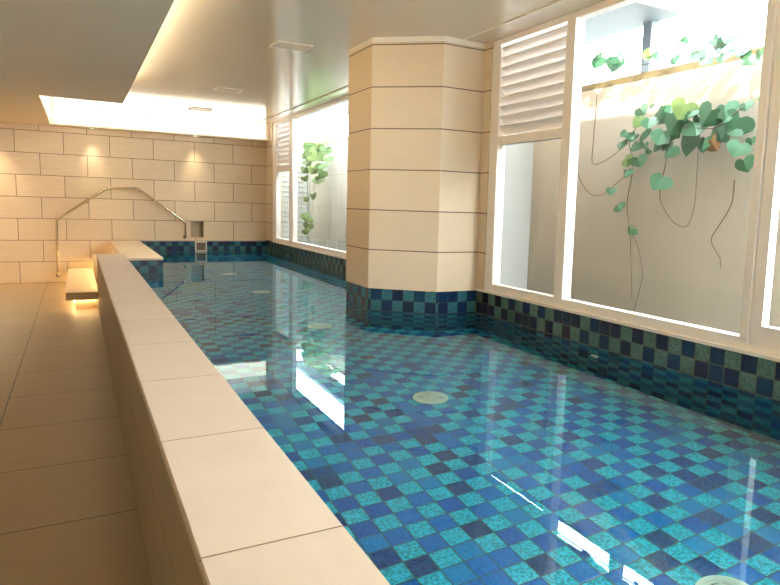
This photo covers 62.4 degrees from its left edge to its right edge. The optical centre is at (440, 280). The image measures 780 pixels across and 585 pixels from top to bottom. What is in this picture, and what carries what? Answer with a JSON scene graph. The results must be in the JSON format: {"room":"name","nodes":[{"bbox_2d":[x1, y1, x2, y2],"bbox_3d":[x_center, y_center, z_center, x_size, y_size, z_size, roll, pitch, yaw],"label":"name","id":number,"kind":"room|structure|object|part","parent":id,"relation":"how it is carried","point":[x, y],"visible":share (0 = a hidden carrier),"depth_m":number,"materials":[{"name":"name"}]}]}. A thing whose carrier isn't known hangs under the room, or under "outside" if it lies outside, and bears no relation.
{"room":"indoor swimming pool","nodes":[
{"label":"indoor swimming pool","id":0,"kind":"room"},
{"bbox_2d":[0,281,151,584],"bbox_3d":[-3.310,0.948,4.336,2.580,0.120,14.790,-2,8,-29],"label":"floor","id":1,"kind":"structure","parent":0,"point":[69,513],"depth_m":3.71,"materials":[{"name":"tile"}]},
{"bbox_2d":[65,268,97,308],"bbox_3d":[-5.437,0.082,9.698,0.368,0.240,3.240,-2,8,-29],"label":"step","id":2,"kind":"structure","parent":1,"relation":"on","point":[81,287],"depth_m":8.65,"materials":[{"name":"stone"}]},
{"bbox_2d":[92,254,96,274],"bbox_3d":[-5.187,-0.057,9.929,0.302,0.480,3.056,-2,8,-29],"label":"step","id":3,"kind":"structure","parent":1,"relation":"on","point":[94,257],"depth_m":10.05,"materials":[{"name":"stone"}]},
{"bbox_2d":[96,254,389,584],"bbox_3d":[-1.545,0.672,3.533,0.326,0.720,11.734,-2,8,-29],"label":"ledge","id":4,"kind":"object","parent":1,"relation":"on","point":[219,502],"visible":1,"depth_m":1.94,"materials":[{"name":"stone"}]},
{"bbox_2d":[0,0,269,141],"bbox_3d":[-2.003,-1.943,4.694,5.380,0.380,14.790,-2,8,-29],"label":"ceiling","id":5,"kind":"structure","parent":0,"point":[93,50],"depth_m":5.15,"materials":[{"name":"white paint"}]},
{"bbox_2d":[42,96,49,117],"bbox_3d":[-5.485,-2.537,8.895,0.011,0.233,3.280,-2,8,-29],"label":"light","id":6,"kind":"object","parent":5,"relation":"attached to","point":[45,98],"visible":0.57,"depth_m":9.34,"materials":[{"name":"white"}]},
{"bbox_2d":[54,105,265,138],"bbox_3d":[-4.780,-2.762,11.226,3.400,0.278,0.011,-2,8,-29],"label":"light","id":7,"kind":"object","parent":5,"relation":"attached to","point":[63,114],"visible":1,"depth_m":11.13,"materials":[{"name":"white"}]},
{"bbox_2d":[0,122,281,283],"bbox_3d":[-5.641,-1.360,11.411,5.600,3.300,0.250,-2,8,-29],"label":"wall","id":8,"kind":"structure","parent":0,"point":[46,171],"depth_m":11.16,"materials":[{"name":"tile"}]},
{"bbox_2d":[56,187,186,277],"bbox_3d":[-5.591,-0.863,11.304,2.104,1.581,0.098,-2,8,-29],"label":"handrail","id":9,"kind":"object","parent":8,"relation":"attached to","point":[58,275],"visible":1,"depth_m":10.98,"materials":[{"name":"silver metal"}]},
{"bbox_2d":[191,221,203,237],"bbox_3d":[-4.578,-0.970,12.017,0.234,0.320,0.156,-2,8,-29],"label":"wall niche","id":10,"kind":"object","parent":8,"relation":"attached to","point":[197,227],"visible":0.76,"depth_m":12.05,"materials":[{"name":"beige tile"}]},
{"bbox_2d":[139,240,265,240],"bbox_3d":[-4.412,-0.754,12.016,2.263,0.018,0.050,-2,8,-29],"label":"trim","id":11,"kind":"structure","parent":8,"relation":"attached to","point":[139,240],"depth_m":11.97,"materials":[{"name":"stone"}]},
{"bbox_2d":[48,0,604,123],"bbox_3d":[-1.236,-2.125,5.106,3.670,0.066,14.790,-2,8,-29],"label":"ceiling","id":12,"kind":"structure","parent":0,"point":[200,46],"depth_m":5.92,"materials":[{"name":"beige paint"}]},
{"bbox_2d":[188,107,212,111],"bbox_3d":[-3.917,-2.790,10.446,0.340,0.012,0.280,-2,8,-29],"label":"ceiling vent","id":13,"kind":"object","parent":12,"relation":"in","point":[190,108],"visible":1,"depth_m":10.44,"materials":[{"name":"white metal"}]},
{"bbox_2d":[190,108,209,110],"bbox_3d":[-3.917,-2.793,10.446,0.300,0.006,0.222,-2,8,-29],"label":"grille","id":14,"kind":"object","parent":13,"relation":"attached to","point":[195,109],"depth_m":10.45,"materials":[{"name":"beige metal"}]},
{"bbox_2d":[213,87,243,92],"bbox_3d":[-2.818,-2.533,8.511,0.340,0.012,0.280,-2,8,-29],"label":"ceiling vent","id":15,"kind":"object","parent":12,"relation":"in","point":[223,89],"visible":1,"depth_m":8.51,"materials":[{"name":"white metal"}]},
{"bbox_2d":[216,88,240,91],"bbox_3d":[-2.818,-2.536,8.511,0.300,0.006,0.222,-2,8,-29],"label":"grille","id":16,"kind":"object","parent":15,"relation":"attached to","point":[217,89],"depth_m":8.51,"materials":[{"name":"beige metal"}]},
{"bbox_2d":[269,40,313,51],"bbox_3d":[-1.406,-2.202,6.023,0.340,0.012,0.280,-2,8,-29],"label":"ceiling vent","id":17,"kind":"object","parent":12,"relation":"in","point":[279,44],"visible":1,"depth_m":6.02,"materials":[{"name":"white metal"}]},
{"bbox_2d":[273,42,307,50],"bbox_3d":[-1.406,-2.205,6.023,0.300,0.006,0.222,-2,8,-29],"label":"grille","id":18,"kind":"object","parent":17,"relation":"attached to","point":[292,46],"depth_m":6.03,"materials":[{"name":"beige metal"}]},
{"bbox_2d":[257,0,563,122],"bbox_3d":[0.130,-2.130,5.713,0.008,0.032,14.500,-2,8,-29],"label":"trim","id":19,"kind":"structure","parent":12,"relation":"attached to","point":[558,1],"depth_m":5.22,"materials":[{"name":"beige paint"}]},
{"bbox_2d":[266,41,493,289],"bbox_3d":[-1.433,-1.466,9.133,0.140,2.210,7.790,-2,8,-29],"label":"wall","id":20,"kind":"structure","parent":0,"point":[488,60],"depth_m":5.82,"materials":[{"name":"paint"}]},
{"bbox_2d":[272,241,345,258],"bbox_3d":[-1.762,-0.419,9.705,0.074,0.020,5.800,-2,8,-29],"label":"trim","id":21,"kind":"structure","parent":20,"relation":"attached to","point":[272,241],"depth_m":10.08,"materials":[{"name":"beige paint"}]},
{"bbox_2d":[273,96,347,257],"bbox_3d":[-1.724,-1.523,9.620,0.086,2.194,5.730,-2,8,-29],"label":"window","id":22,"kind":"structure","parent":20,"relation":"in","point":[285,131],"depth_m":11.11,"materials":[{"name":"white paint"}]},
{"bbox_2d":[476,288,779,361],"bbox_3d":[2.100,0.484,2.906,0.074,0.020,7.118,-2,8,-29],"label":"trim","id":23,"kind":"structure","parent":20,"relation":"attached to","point":[743,351],"depth_m":4.16,"materials":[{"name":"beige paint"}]},
{"bbox_2d":[747,0,779,357],"bbox_3d":[2.838,-0.456,1.594,0.080,2.194,4.343,-2,8,-29],"label":"window","id":24,"kind":"structure","parent":23,"relation":"on","point":[764,339],"depth_m":3.46,"materials":[{"name":"white paint"}]},
{"bbox_3d":[2.838,-0.456,1.594,0.080,2.194,4.343,-2,8,-29],"label":"frame","id":25,"kind":"part","parent":24,"relation":"part of","materials":[{"name":"white paint"}]},
{"bbox_2d":[484,0,778,349],"bbox_3d":[1.118,-0.858,4.617,0.086,2.194,2.655,-2,8,-29],"label":"window","id":26,"kind":"structure","parent":20,"relation":"in","point":[538,70],"depth_m":4.92,"materials":[{"name":"white paint"}]},
{"bbox_2d":[141,240,779,400],"bbox_3d":[-0.924,0.599,5.645,2.880,1.020,14.790,-2,8,-29],"label":"tiles","id":27,"kind":"object","parent":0,"point":[751,374],"visible":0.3,"depth_m":4.43,"materials":[{"name":"tile"}]},
{"bbox_2d":[110,240,163,273],"bbox_3d":[-4.707,-0.049,9.812,0.470,0.920,3.730,-2,8,-29],"label":"landing","id":28,"kind":"object","parent":27,"relation":"on","point":[144,259],"visible":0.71,"depth_m":8.52,"materials":[{"name":"stone"}]},
{"bbox_2d":[195,241,206,251],"bbox_3d":[-4.476,-0.645,11.966,0.210,0.193,0.017,-2,8,-29],"label":"skimmer","id":29,"kind":"object","parent":27,"relation":"attached to","point":[200,246],"visible":1,"depth_m":11.96,"materials":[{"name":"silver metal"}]},
{"bbox_2d":[346,36,484,314],"bbox_3d":[-0.396,-0.627,6.278,0.906,3.140,1.418,-2,8,-29],"label":"column","id":30,"kind":"structure","parent":27,"relation":"on","point":[415,103],"depth_m":5.74,"materials":[{"name":"stone"}]},
{"bbox_3d":[-0.349,-2.163,6.101,0.905,0.044,1.418,-2,8,-29],"label":"trim","id":31,"kind":"part","parent":30,"relation":"part of","materials":[{"name":"beige paint"}]},
{"bbox_2d":[140,251,779,584],"bbox_3d":[-0.982,0.302,5.567,2.680,0.001,14.720,-2,8,-29],"label":"pool water","id":32,"kind":"object","parent":27,"relation":"in","point":[473,448],"visible":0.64,"depth_m":2.75,"materials":[{"name":"blue liquid"}]},
{"label":"outside","id":33,"kind":"structure","parent":0,"visible":0},
{"bbox_3d":[3.275,0.237,10.419,9.140,0.100,28.000,-2,8,-29],"label":"ground","id":34,"kind":"structure","parent":33,"visible":0},
{"bbox_2d":[282,151,304,241],"bbox_3d":[-3.185,-1.538,13.257,0.700,2.380,0.150,-2,8,-29],"label":"wall","id":35,"kind":"structure","parent":34,"relation":"on","point":[298,151],"depth_m":13.21,"materials":[{"name":"grey"}]},
{"bbox_2d":[282,147,309,243],"bbox_3d":[-3.023,-1.496,12.932,0.740,2.380,0.120,-2,8,-29],"label":"screen","id":36,"kind":"object","parent":34,"relation":"on","point":[300,236],"visible":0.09,"depth_m":12.97,"materials":[{"name":"silver metal"}]},
{"bbox_3d":[-3.023,-1.496,12.932,0.740,2.380,0.120,-2,8,-29],"label":"frame","id":37,"kind":"part","parent":36,"relation":"part of","materials":[{"name":"grey"}]},
{"bbox_2d":[298,0,715,140],"bbox_3d":[-0.844,-1.434,9.883,1.340,3.090,10.500,-2,8,-29],"label":"canopy","id":38,"kind":"object","parent":34,"relation":"on","point":[647,14],"visible":0.36,"depth_m":5.78,"materials":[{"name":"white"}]},
{"bbox_3d":[-3.013,-2.000,14.596,0.100,3.000,0.100,-2,8,-29],"label":"post","id":39,"kind":"part","parent":38,"relation":"part of","materials":[{"name":"white metal"}]},
{"bbox_3d":[-1.332,-3.099,11.179,0.420,0.070,7.400,-2,8,-29],"label":"roof panel","id":40,"kind":"part","parent":38,"relation":"part of","materials":[{"name":"white"}]},
{"bbox_3d":[0.905,-2.492,6.510,1.140,0.070,3.000,-2,8,-29],"label":"roof panel","id":41,"kind":"part","parent":38,"relation":"part of","materials":[{"name":"white"}]},
{"bbox_3d":[1.868,-0.857,6.001,0.100,3.000,0.100,-2,8,-29],"label":"post","id":42,"kind":"part","parent":38,"relation":"part of","materials":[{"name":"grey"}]},
{"bbox_2d":[500,131,533,288],"bbox_3d":[0.552,-0.524,6.687,0.700,2.100,0.300,-2,8,-29],"label":"wall","id":43,"kind":"structure","parent":34,"relation":"on","point":[518,169],"depth_m":6.62,"materials":[{"name":"grey paint"}]},
{"bbox_2d":[304,46,779,333],"bbox_3d":[-0.455,-1.046,9.461,0.300,2.440,13.700,-2,8,-29],"label":"wall","id":44,"kind":"structure","parent":34,"relation":"on","point":[684,280],"depth_m":5.32,"materials":[{"name":"paint"}]},
{"bbox_2d":[300,134,341,234],"bbox_3d":[-2.209,-1.760,11.924,0.417,1.893,1.814,-2,8,-29],"label":"ivy","id":45,"kind":"object","parent":44,"relation":"attached to","point":[312,153],"visible":1,"depth_m":11.97,"materials":[{"name":"green plant"}]},
{"bbox_2d":[577,28,764,309],"bbox_3d":[1.699,-0.816,5.041,0.188,2.174,2.096,-2,8,-32],"label":"ivy","id":46,"kind":"object","parent":44,"relation":"attached to","point":[726,121],"visible":0.94,"depth_m":4.77,"materials":[{"name":"green plant"}]}
]}

